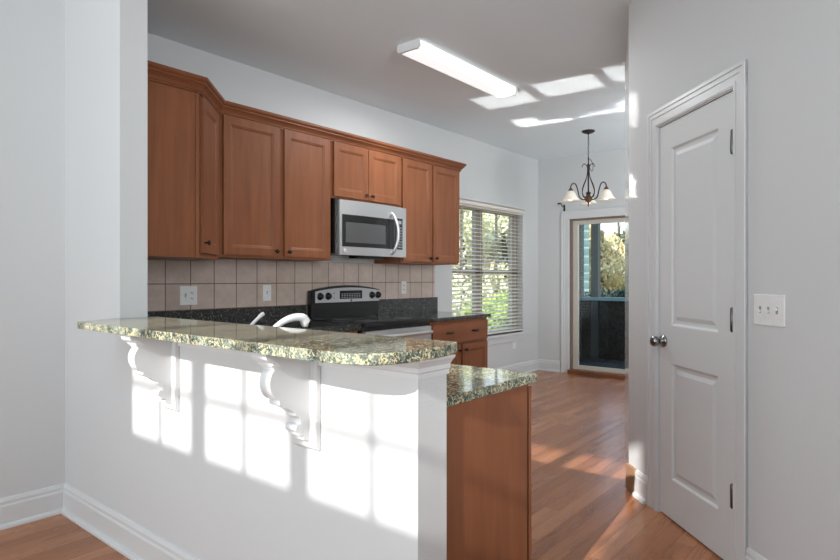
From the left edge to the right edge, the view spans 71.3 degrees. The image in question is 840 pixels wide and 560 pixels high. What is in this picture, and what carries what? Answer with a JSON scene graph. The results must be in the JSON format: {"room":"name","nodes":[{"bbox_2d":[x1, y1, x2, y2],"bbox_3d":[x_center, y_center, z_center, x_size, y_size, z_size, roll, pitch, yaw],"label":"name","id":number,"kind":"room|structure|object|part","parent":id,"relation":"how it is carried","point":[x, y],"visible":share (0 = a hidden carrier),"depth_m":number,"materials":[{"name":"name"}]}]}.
{"room":"kitchen","nodes":[
{"label":"kitchen","id":0,"kind":"room"},
{"bbox_2d":[0,0,64,498],"bbox_3d":[-3.173,-0.780,1.604,0.120,4.000,3.950,0,0,39],"label":"wall","id":1,"kind":"structure","parent":0,"point":[32,32],"depth_m":2.97,"materials":[{"name":"grey paint"}]},
{"bbox_2d":[0,483,199,559],"bbox_3d":[-2.145,1.147,0.857,2.417,0.145,3.800,0,0,39],"label":"baseboard","id":2,"kind":"structure","parent":1,"relation":"attached to","point":[130,539],"depth_m":2.84,"materials":[{"name":"white paint"}]},
{"bbox_2d":[65,0,446,559],"bbox_3d":[-1.108,-0.190,2.545,2.957,2.820,0.127,0,0,39],"label":"wall","id":3,"kind":"structure","parent":0,"point":[220,476],"depth_m":2.31,"materials":[{"name":"grey paint"}]},
{"bbox_2d":[121,335,178,410],"bbox_3d":[-1.063,0.369,2.304,0.110,0.317,0.188,0,0,39],"label":"corbel","id":4,"kind":"object","parent":3,"relation":"attached to","point":[155,360],"visible":0.86,"depth_m":2.31,"materials":[{"name":"white paint"}]},
{"bbox_3d":[-1.010,0.370,2.369,0.110,0.316,0.020,0,0,39],"label":"plate","id":5,"kind":"part","parent":4,"relation":"part of","materials":[{"name":"white paint"}]},
{"bbox_2d":[77,317,456,365],"bbox_3d":[-0.700,0.195,2.096,1.858,0.030,0.390,0,0,39],"label":"bar","id":6,"kind":"object","parent":3,"relation":"on","point":[343,348],"visible":1,"depth_m":1.74,"materials":[{"name":"green stone"}]},
{"bbox_2d":[250,352,319,450],"bbox_3d":[-0.408,0.369,1.766,0.110,0.317,0.188,0,0,39],"label":"corbel","id":7,"kind":"object","parent":3,"relation":"attached to","point":[292,385],"visible":0.91,"depth_m":1.77,"materials":[{"name":"white paint"}]},
{"bbox_3d":[-0.354,0.370,1.831,0.110,0.316,0.020,0,0,39],"label":"plate","id":8,"kind":"part","parent":7,"relation":"part of","materials":[{"name":"white paint"}]},
{"bbox_2d":[118,334,455,379],"bbox_3d":[-0.647,0.237,2.146,1.803,0.055,0.159,0,0,39],"label":"trim","id":9,"kind":"structure","parent":3,"relation":"attached to","point":[418,370],"depth_m":1.61,"materials":[{"name":"white paint"}]},
{"bbox_2d":[148,33,537,368],"bbox_3d":[-0.261,-0.190,5.771,0.170,2.820,5.933,0,0,39],"label":"wall","id":10,"kind":"structure","parent":0,"point":[491,174],"depth_m":6.01,"materials":[{"name":"grey paint"}]},
{"bbox_2d":[148,80,218,260],"bbox_3d":[-1.579,-0.609,3.532,0.632,0.967,0.795,0,0,39],"label":"upper cabinet","id":11,"kind":"object","parent":10,"relation":"attached to","point":[183,127],"visible":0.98,"depth_m":3.32,"materials":[{"name":"brown wood"}]},
{"bbox_3d":[-1.294,-0.611,3.614,0.019,0.912,0.378,0,0,-6],"label":"door","id":12,"kind":"part","parent":11,"relation":"part of","materials":[{"name":"brown wood"}]},
{"bbox_2d":[148,60,465,171],"bbox_3d":[-0.667,-1.121,4.564,0.386,0.085,3.592,0,0,34],"label":"crown molding","id":13,"kind":"structure","parent":11,"relation":"attached to","point":[157,72],"depth_m":4.12,"materials":[{"name":"brown wood"}]},
{"bbox_2d":[148,305,305,323],"bbox_3d":[-1.498,0.274,4.100,0.020,0.123,1.777,0,0,39],"label":"backsplash","id":14,"kind":"structure","parent":10,"relation":"attached to","point":[274,313],"depth_m":4.28,"materials":[{"name":"stone"}]},
{"bbox_2d":[218,115,329,260],"bbox_3d":[-1.115,-0.619,4.296,0.378,0.947,0.972,0,0,39],"label":"upper cabinet","id":15,"kind":"object","parent":10,"relation":"attached to","point":[274,182],"visible":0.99,"depth_m":4.14,"materials":[{"name":"brown wood"}]},
{"bbox_3d":[-1.153,-0.622,4.019,0.019,0.917,0.446,0,0,39],"label":"door","id":16,"kind":"part","parent":15,"relation":"part of","materials":[{"name":"brown wood"}]},
{"bbox_3d":[-0.845,-0.622,4.393,0.019,0.917,0.430,0,0,39],"label":"door","id":17,"kind":"part","parent":15,"relation":"part of","materials":[{"name":"brown wood"}]},
{"bbox_2d":[148,259,434,319],"bbox_3d":[-0.962,0.098,4.776,0.008,0.485,3.501,0,0,39],"label":"tile backsplash","id":18,"kind":"structure","parent":10,"relation":"attached to","point":[220,283],"depth_m":4.49,"materials":[{"name":"beige tile"}]},
{"bbox_2d":[180,286,196,304],"bbox_3d":[-1.579,0.112,4.005,0.018,0.128,0.124,0,0,39],"label":"wall outlet","id":19,"kind":"object","parent":18,"relation":"attached to","point":[188,294],"visible":1,"depth_m":4.00,"materials":[{"name":"white plastic"}]},
{"bbox_2d":[263,285,270,300],"bbox_3d":[-1.172,0.105,4.500,0.018,0.122,0.074,0,0,39],"label":"light switch","id":20,"kind":"object","parent":18,"relation":"attached to","point":[266,288],"visible":1,"depth_m":4.50,"materials":[{"name":"white plastic"}]},
{"bbox_2d":[401,281,405,293],"bbox_3d":[-0.159,0.082,5.740,0.008,0.122,0.076,0,0,39],"label":"wall outlet","id":21,"kind":"object","parent":18,"relation":"attached to","point":[403,283],"visible":1,"depth_m":5.74,"materials":[{"name":"beige plastic"}]},
{"bbox_2d":[330,141,399,206],"bbox_3d":[-0.543,-0.865,4.992,0.378,0.454,0.825,0,0,39],"label":"upper cabinet","id":22,"kind":"object","parent":10,"relation":"attached to","point":[359,174],"visible":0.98,"depth_m":4.84,"materials":[{"name":"brown wood"}]},
{"bbox_3d":[-0.559,-0.868,4.742,0.019,0.424,0.378,0,0,39],"label":"door","id":23,"kind":"part","parent":22,"relation":"part of","materials":[{"name":"brown wood"}]},
{"bbox_2d":[330,198,405,259],"bbox_3d":[-0.491,-0.403,4.968,0.470,0.462,0.823,0,0,39],"label":"microwave oven","id":24,"kind":"object","parent":22,"relation":"attached to","point":[358,230],"visible":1,"depth_m":4.79,"materials":[{"name":"silver metal"}]},
{"bbox_3d":[-0.420,-0.385,4.826,0.043,0.254,0.595,0,0,39],"label":"door glass","id":25,"kind":"part","parent":24,"relation":"part of","materials":[{"name":"black glass"}]},
{"bbox_3d":[-0.214,-0.390,5.003,0.090,0.373,0.037,0,0,25],"label":"handle","id":26,"kind":"part","parent":24,"relation":"part of","materials":[{"name":"silver metal"}]},
{"bbox_3d":[-0.308,-0.868,5.047,0.019,0.424,0.401,0,0,39],"label":"door","id":27,"kind":"part","parent":22,"relation":"part of","materials":[{"name":"brown wood"}]},
{"bbox_2d":[379,297,437,314],"bbox_3d":[-0.117,0.262,5.777,0.026,0.147,0.920,0,0,39],"label":"backsplash","id":28,"kind":"structure","parent":10,"relation":"attached to","point":[427,304],"depth_m":5.75,"materials":[{"name":"stone"}]},
{"bbox_2d":[374,158,458,264],"bbox_3d":[0.002,-0.619,5.655,0.378,0.947,0.888,0,0,39],"label":"upper cabinet","id":29,"kind":"object","parent":10,"relation":"attached to","point":[429,194],"visible":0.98,"depth_m":5.53,"materials":[{"name":"brown wood"}]},
{"bbox_3d":[-0.027,-0.622,5.390,0.019,0.917,0.415,0,0,39],"label":"door","id":30,"kind":"part","parent":29,"relation":"part of","materials":[{"name":"brown wood"}]},
{"bbox_3d":[0.256,-0.622,5.734,0.019,0.917,0.420,0,0,39],"label":"door","id":31,"kind":"part","parent":29,"relation":"part of","materials":[{"name":"brown wood"}]},
{"bbox_2d":[452,206,528,344],"bbox_3d":[0.813,-0.043,7.019,0.185,1.645,1.680,0,0,39],"label":"window","id":32,"kind":"structure","parent":10,"relation":"in","point":[511,336],"depth_m":7.17,"materials":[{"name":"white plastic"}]},
{"bbox_2d":[452,198,525,334],"bbox_3d":[0.834,-0.114,6.970,0.120,1.543,1.550,0,0,39],"label":"window blind","id":33,"kind":"object","parent":32,"relation":"attached to","point":[464,203],"visible":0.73,"depth_m":7.03,"materials":[{"name":"white plastic"}]},
{"bbox_3d":[0.738,-0.090,6.900,0.060,1.460,0.006,0,0,39],"label":"ladder cord","id":34,"kind":"part","parent":33,"relation":"part of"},
{"bbox_3d":[0.817,0.648,6.997,0.050,0.020,1.526,0,0,39],"label":"rail","id":35,"kind":"part","parent":33,"relation":"part of","materials":[{"name":"white plastic"}]},
{"bbox_3d":[1.321,-0.378,7.539,0.011,0.865,0.017,0,0,-28],"label":"pull cord","id":36,"kind":"part","parent":33,"relation":"part of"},
{"bbox_3d":[0.835,0.728,7.002,0.130,0.105,1.680,0,0,39],"label":"sill","id":37,"kind":"part","parent":32,"relation":"part of","materials":[{"name":"white paint"}]},
{"bbox_2d":[495,359,560,372],"bbox_3d":[0.996,1.147,6.908,0.328,0.145,2.280,0,0,39],"label":"baseboard","id":38,"kind":"structure","parent":10,"relation":"attached to","point":[538,364],"depth_m":7.71,"materials":[{"name":"white paint"}]},
{"bbox_2d":[0,370,723,559],"bbox_3d":[0.968,1.280,2.123,6.700,0.120,10.010,0,0,39],"label":"floor","id":39,"kind":"structure","parent":0,"point":[582,507],"depth_m":3.16,"materials":[{"name":"brown wood"}]},
{"bbox_2d":[308,285,432,339],"bbox_3d":[-0.382,0.626,4.859,0.731,1.147,0.804,0,0,39],"label":"range","id":40,"kind":"object","parent":39,"relation":"on","point":[348,302],"visible":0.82,"depth_m":4.88,"materials":[{"name":"black metal"}]},
{"bbox_3d":[-0.807,0.142,4.794,0.034,0.062,0.062,0,0,39],"label":"knob","id":41,"kind":"part","parent":40,"relation":"part of","materials":[{"name":"black plastic"}]},
{"bbox_3d":[-0.751,0.142,4.862,0.034,0.062,0.062,0,0,39],"label":"knob","id":42,"kind":"part","parent":40,"relation":"part of","materials":[{"name":"black plastic"}]},
{"bbox_3d":[-0.614,0.134,5.065,0.012,0.124,0.753,0,0,39],"label":"control panel","id":43,"kind":"part","parent":40,"relation":"part of","materials":[{"name":"silver metal"}]},
{"bbox_3d":[-0.421,0.142,5.264,0.034,0.062,0.062,0,0,39],"label":"knob","id":44,"kind":"part","parent":40,"relation":"part of","materials":[{"name":"black plastic"}]},
{"bbox_2d":[312,315,432,326],"bbox_3d":[-0.384,0.343,4.861,0.615,0.030,0.804,0,0,39],"label":"cooktop","id":45,"kind":"object","parent":40,"relation":"in","point":[365,320],"depth_m":4.76,"materials":[{"name":"black glass"}]},
{"bbox_3d":[-0.372,0.142,5.324,0.034,0.062,0.062,0,0,39],"label":"knob","id":46,"kind":"part","parent":40,"relation":"part of","materials":[{"name":"black plastic"}]},
{"bbox_3d":[-0.168,0.698,4.683,0.035,0.605,0.792,0,0,39],"label":"oven door","id":47,"kind":"part","parent":40,"relation":"part of","materials":[{"name":"silver metal"}]},
{"bbox_3d":[-0.127,0.443,4.650,0.072,0.035,0.732,0,0,39],"label":"handle","id":48,"kind":"part","parent":40,"relation":"part of","materials":[{"name":"silver metal"}]},
{"bbox_2d":[428,317,487,367],"bbox_3d":[0.136,0.792,5.544,0.708,0.855,0.890,0,0,39],"label":"base cabinet","id":49,"kind":"object","parent":39,"relation":"on","point":[470,335],"visible":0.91,"depth_m":5.42,"materials":[{"name":"brown wood"}]},
{"bbox_2d":[379,297,490,321],"bbox_3d":[0.135,0.277,5.563,0.686,0.177,0.932,0,0,39],"label":"countertop","id":50,"kind":"structure","parent":49,"relation":"on","point":[427,307],"depth_m":5.66,"materials":[{"name":"stone"}]},
{"bbox_3d":[0.234,0.850,5.175,0.019,0.510,0.409,0,0,39],"label":"door","id":51,"kind":"part","parent":49,"relation":"part of","materials":[{"name":"brown wood"}]},
{"bbox_3d":[0.376,0.479,5.348,0.019,0.178,0.855,0,0,39],"label":"drawer","id":52,"kind":"part","parent":49,"relation":"part of","materials":[{"name":"brown wood"}]},
{"bbox_3d":[0.516,0.850,5.519,0.019,0.510,0.413,0,0,39],"label":"door","id":53,"kind":"part","parent":49,"relation":"part of","materials":[{"name":"brown wood"}]},
{"bbox_2d":[447,384,530,559],"bbox_3d":[-0.574,0.792,2.545,2.111,0.855,0.546,0,0,39],"label":"base cabinet","id":54,"kind":"object","parent":39,"relation":"on","point":[489,437],"visible":0.22,"depth_m":1.85,"materials":[{"name":"brown wood"}]},
{"bbox_3d":[0.195,0.745,2.211,0.494,0.735,0.019,0,0,39],"label":"door","id":55,"kind":"part","parent":54,"relation":"part of","materials":[{"name":"brown wood"}]},
{"bbox_2d":[578,375,603,378],"bbox_3d":[2.128,1.218,7.292,0.340,0.004,0.110,0,0,39],"label":"floor vent","id":56,"kind":"object","parent":39,"relation":"in","point":[578,375],"visible":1,"depth_m":7.31,"materials":[{"name":"brown wood"}]},
{"bbox_3d":[-1.073,0.801,4.105,0.666,0.837,1.220,0,0,39],"label":"base cabinet","id":57,"kind":"object","parent":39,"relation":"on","visible":0},
{"bbox_2d":[148,305,537,406],"bbox_3d":[-0.434,0.297,3.226,2.774,0.170,1.778,0,0,39],"label":"countertop","id":58,"kind":"structure","parent":57,"relation":"on","point":[465,383],"depth_m":3.83,"materials":[{"name":"green stone"}]},
{"bbox_2d":[250,312,309,326],"bbox_3d":[-0.619,0.237,2.423,0.252,0.195,0.248,0,0,39],"label":"kitchen faucet","id":59,"kind":"object","parent":58,"relation":"on","point":[304,319],"visible":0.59,"depth_m":2.40,"materials":[{"name":"white metal"}]},
{"bbox_3d":[-0.717,0.237,2.467,0.043,0.195,0.136,0,0,39],"label":"handle","id":60,"kind":"part","parent":59,"relation":"part of","materials":[{"name":"white metal"}]},
{"bbox_3d":[-0.537,0.194,2.370,0.036,0.107,0.227,0,0,39],"label":"spout","id":61,"kind":"part","parent":59,"relation":"part of","materials":[{"name":"white metal"}]},
{"bbox_2d":[148,0,632,159],"bbox_3d":[2.164,-1.660,3.697,6.550,0.120,6.060,0,0,39],"label":"ceiling","id":62,"kind":"structure","parent":0,"point":[564,59],"depth_m":4.13,"materials":[{"name":"white paint"}]},
{"bbox_2d":[397,39,517,98],"bbox_3d":[0.330,-1.569,4.453,0.194,0.062,1.300,0,0,39],"label":"ceiling light","id":63,"kind":"object","parent":62,"relation":"attached to","point":[418,50],"visible":1,"depth_m":4.30,"materials":[{"name":"white plastic"}]},
{"bbox_2d":[562,129,615,206],"bbox_3d":[1.857,-1.190,6.307,0.526,0.820,0.553,0,0,39],"label":"chandelier","id":64,"kind":"object","parent":62,"relation":"hanging from","point":[606,194],"visible":1,"depth_m":6.28,"materials":[{"name":"black metal"}]},
{"bbox_3d":[1.614,-0.891,6.273,0.192,0.103,0.192,0,0,39],"label":"lamp shade","id":65,"kind":"part","parent":64,"relation":"part of","materials":[{"name":"white glass"}]},
{"bbox_3d":[1.704,-0.941,6.295,0.200,0.185,0.013,0,0,-14],"label":"arm","id":66,"kind":"part","parent":64,"relation":"part of","materials":[{"name":"black metal"}]},
{"bbox_3d":[1.818,-1.110,6.324,0.039,0.400,0.040,0,0,39],"label":"stem","id":67,"kind":"part","parent":64,"relation":"part of","materials":[{"name":"black metal"}]},
{"bbox_3d":[1.876,-0.891,6.526,0.192,0.103,0.192,0,0,39],"label":"lamp shade","id":68,"kind":"part","parent":64,"relation":"part of","materials":[{"name":"white glass"}]},
{"bbox_3d":[1.899,-0.941,6.239,0.013,0.185,0.200,0,0,-44],"label":"arm","id":69,"kind":"part","parent":64,"relation":"part of","materials":[{"name":"black metal"}]},
{"bbox_3d":[1.963,-0.891,6.173,0.192,0.103,0.192,0,0,39],"label":"lamp shade","id":70,"kind":"part","parent":64,"relation":"part of","materials":[{"name":"white glass"}]},
{"bbox_2d":[538,148,624,368],"bbox_3d":[3.217,-0.190,6.656,4.080,2.820,0.150,0,0,39],"label":"wall","id":71,"kind":"structure","parent":0,"point":[556,176],"depth_m":7.72,"materials":[{"name":"grey paint"}]},
{"bbox_2d":[561,206,624,379],"bbox_3d":[2.295,0.168,7.381,1.055,2.105,0.200,0,0,39],"label":"door","id":72,"kind":"structure","parent":71,"relation":"in","point":[614,213],"depth_m":7.61,"materials":[{"name":"white paint"}]},
{"bbox_2d":[625,9,628,462],"bbox_3d":[1.439,-0.190,3.900,0.120,2.820,1.062,0,0,18],"label":"wall","id":73,"kind":"structure","parent":0,"point":[627,42],"depth_m":3.69,"materials":[{"name":"grey paint"}]},
{"bbox_2d":[629,0,839,559],"bbox_3d":[1.415,-0.190,1.976,0.115,2.820,2.900,0,0,-6],"label":"wall","id":74,"kind":"structure","parent":0,"point":[791,48],"depth_m":2.18,"materials":[{"name":"grey paint"}]},
{"bbox_2d":[625,463,636,492],"bbox_3d":[1.213,1.144,3.363,0.018,0.144,0.109,0,0,-6],"label":"block","id":75,"kind":"object","parent":74,"relation":"attached to","point":[630,471],"visible":0.89,"depth_m":3.36,"materials":[{"name":"beige wood"}]},
{"bbox_2d":[632,470,646,503],"bbox_3d":[1.217,1.147,3.241,0.032,0.145,0.131,0,0,-6],"label":"baseboard","id":76,"kind":"structure","parent":74,"relation":"attached to","point":[640,493],"depth_m":3.23,"materials":[{"name":"white paint"}]},
{"bbox_2d":[647,59,747,559],"bbox_3d":[1.304,0.168,2.762,0.183,2.105,0.812,0,0,-6],"label":"door","id":77,"kind":"structure","parent":74,"relation":"in","point":[697,142],"depth_m":2.70,"materials":[{"name":"white paint"}]},
{"bbox_3d":[1.223,0.319,3.017,0.072,0.064,0.064,0,0,-6],"label":"knob","id":78,"kind":"part","parent":77,"relation":"part of","materials":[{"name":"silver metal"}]},
{"bbox_2d":[745,547,766,559],"bbox_3d":[1.394,1.147,1.439,0.032,0.145,1.834,0,0,-6],"label":"baseboard","id":79,"kind":"structure","parent":74,"relation":"attached to","point":[751,554],"depth_m":2.32,"materials":[{"name":"white paint"}]},
{"bbox_2d":[754,294,784,326],"bbox_3d":[1.323,0.118,2.231,0.018,0.118,0.168,0,0,-6],"label":"light switch","id":80,"kind":"object","parent":74,"relation":"attached to","point":[769,310],"visible":1,"depth_m":2.22,"materials":[{"name":"white plastic"}]},
{"label":"outside","id":81,"kind":"structure","parent":0,"visible":0},
{"bbox_3d":[14.229,1.620,25.195,70.000,0.200,63.000,0,0,39],"label":"ground","id":82,"kind":"structure","parent":81,"visible":0},
{"bbox_2d":[452,209,505,311],"bbox_3d":[0.812,-0.364,15.578,3.168,4.067,3.683,0,0,39],"label":"tree","id":83,"kind":"object","parent":82,"relation":"on","point":[467,213],"visible":0.15,"depth_m":14.79,"materials":[{"name":"green plant"}]},
{"bbox_2d":[452,213,507,307],"bbox_3d":[1.720,-0.461,16.994,3.627,4.273,4.432,0,0,39],"label":"tree","id":84,"kind":"object","parent":82,"relation":"on","point":[485,261],"visible":0.03,"depth_m":15.60,"materials":[{"name":"green plant"}]},
{"bbox_2d":[460,296,507,328],"bbox_3d":[1.122,0.905,9.425,1.329,1.329,1.367,0,0,39],"label":"shrub","id":85,"kind":"object","parent":82,"relation":"on","point":[485,296],"visible":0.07,"depth_m":9.16,"materials":[{"name":"green plant"}]},
{"bbox_2d":[469,215,507,299],"bbox_3d":[2.572,-0.291,15.986,2.809,3.929,4.134,0,0,-3],"label":"tree","id":86,"kind":"object","parent":82,"relation":"on","point":[492,217],"visible":0.17,"depth_m":15.89,"materials":[{"name":"green plant"}]},
{"bbox_2d":[485,291,507,309],"bbox_3d":[1.606,0.863,10.241,1.395,1.459,1.560,0,0,1],"label":"shrub","id":87,"kind":"object","parent":82,"relation":"on","point":[498,291],"visible":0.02,"depth_m":10.05,"materials":[{"name":"green plant"}]},
{"bbox_2d":[584,224,588,296],"bbox_3d":[3.825,-0.730,16.712,1.824,4.500,5.955,0,0,15],"label":"house","id":88,"kind":"structure","parent":82,"relation":"on","point":[586,227],"depth_m":13.64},
{"bbox_2d":[579,224,624,368],"bbox_3d":[3.519,-0.055,7.828,3.900,3.050,2.035,0,0,39],"label":"screened porch","id":89,"kind":"object","parent":82,"relation":"on","point":[601,319],"visible":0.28,"depth_m":9.28,"materials":[{"name":"teal paint"}]},
{"bbox_3d":[2.591,-0.110,9.526,0.110,2.740,0.110,0,0,39],"label":"post","id":90,"kind":"part","parent":89,"relation":"part of","materials":[{"name":"grey paint"}]},
{"bbox_3d":[2.805,-0.110,9.350,0.115,2.740,0.110,0,0,39],"label":"post","id":91,"kind":"part","parent":89,"relation":"part of","materials":[{"name":"grey paint"}]},
{"bbox_3d":[3.441,0.312,7.772,3.650,0.055,1.780,0,0,39],"label":"rail","id":92,"kind":"part","parent":89,"relation":"part of","materials":[{"name":"teal paint"}]},
{"bbox_2d":[584,286,624,296],"bbox_3d":[4.254,0.836,12.599,2.006,1.429,2.029,0,0,39],"label":"evergreen shrub","id":93,"kind":"object","parent":82,"relation":"on","point":[618,293],"visible":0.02,"depth_m":12.41,"materials":[{"name":"green plant"}]},
{"bbox_2d":[589,224,621,252],"bbox_3d":[6.001,-0.534,23.029,3.818,4.156,4.389,0,0,39],"label":"tree","id":94,"kind":"object","parent":82,"relation":"on","point":[607,237],"visible":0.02,"depth_m":22.78,"materials":[{"name":"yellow plant"}]},
{"bbox_2d":[589,229,624,296],"bbox_3d":[5.769,-0.039,19.090,3.076,3.158,3.007,0,0,-6],"label":"tree","id":95,"kind":"object","parent":82,"relation":"on","point":[608,280],"visible":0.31,"depth_m":18.85,"materials":[{"name":"green plant"}]},
{"bbox_2d":[589,242,624,294],"bbox_3d":[7.347,0.087,21.029,3.639,2.921,3.635,0,0,39],"label":"tree","id":96,"kind":"object","parent":82,"relation":"on","point":[620,255],"visible":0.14,"depth_m":20.55,"materials":[{"name":"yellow plant"}]},
{"bbox_2d":[610,222,624,248],"bbox_3d":[9.197,-1.274,26.938,1.560,5.603,1.674,0,0,39],"label":"pine tree","id":97,"kind":"object","parent":82,"relation":"on","point":[621,236],"visible":0.1,"depth_m":26.99,"materials":[{"name":"green plant"}]}
]}

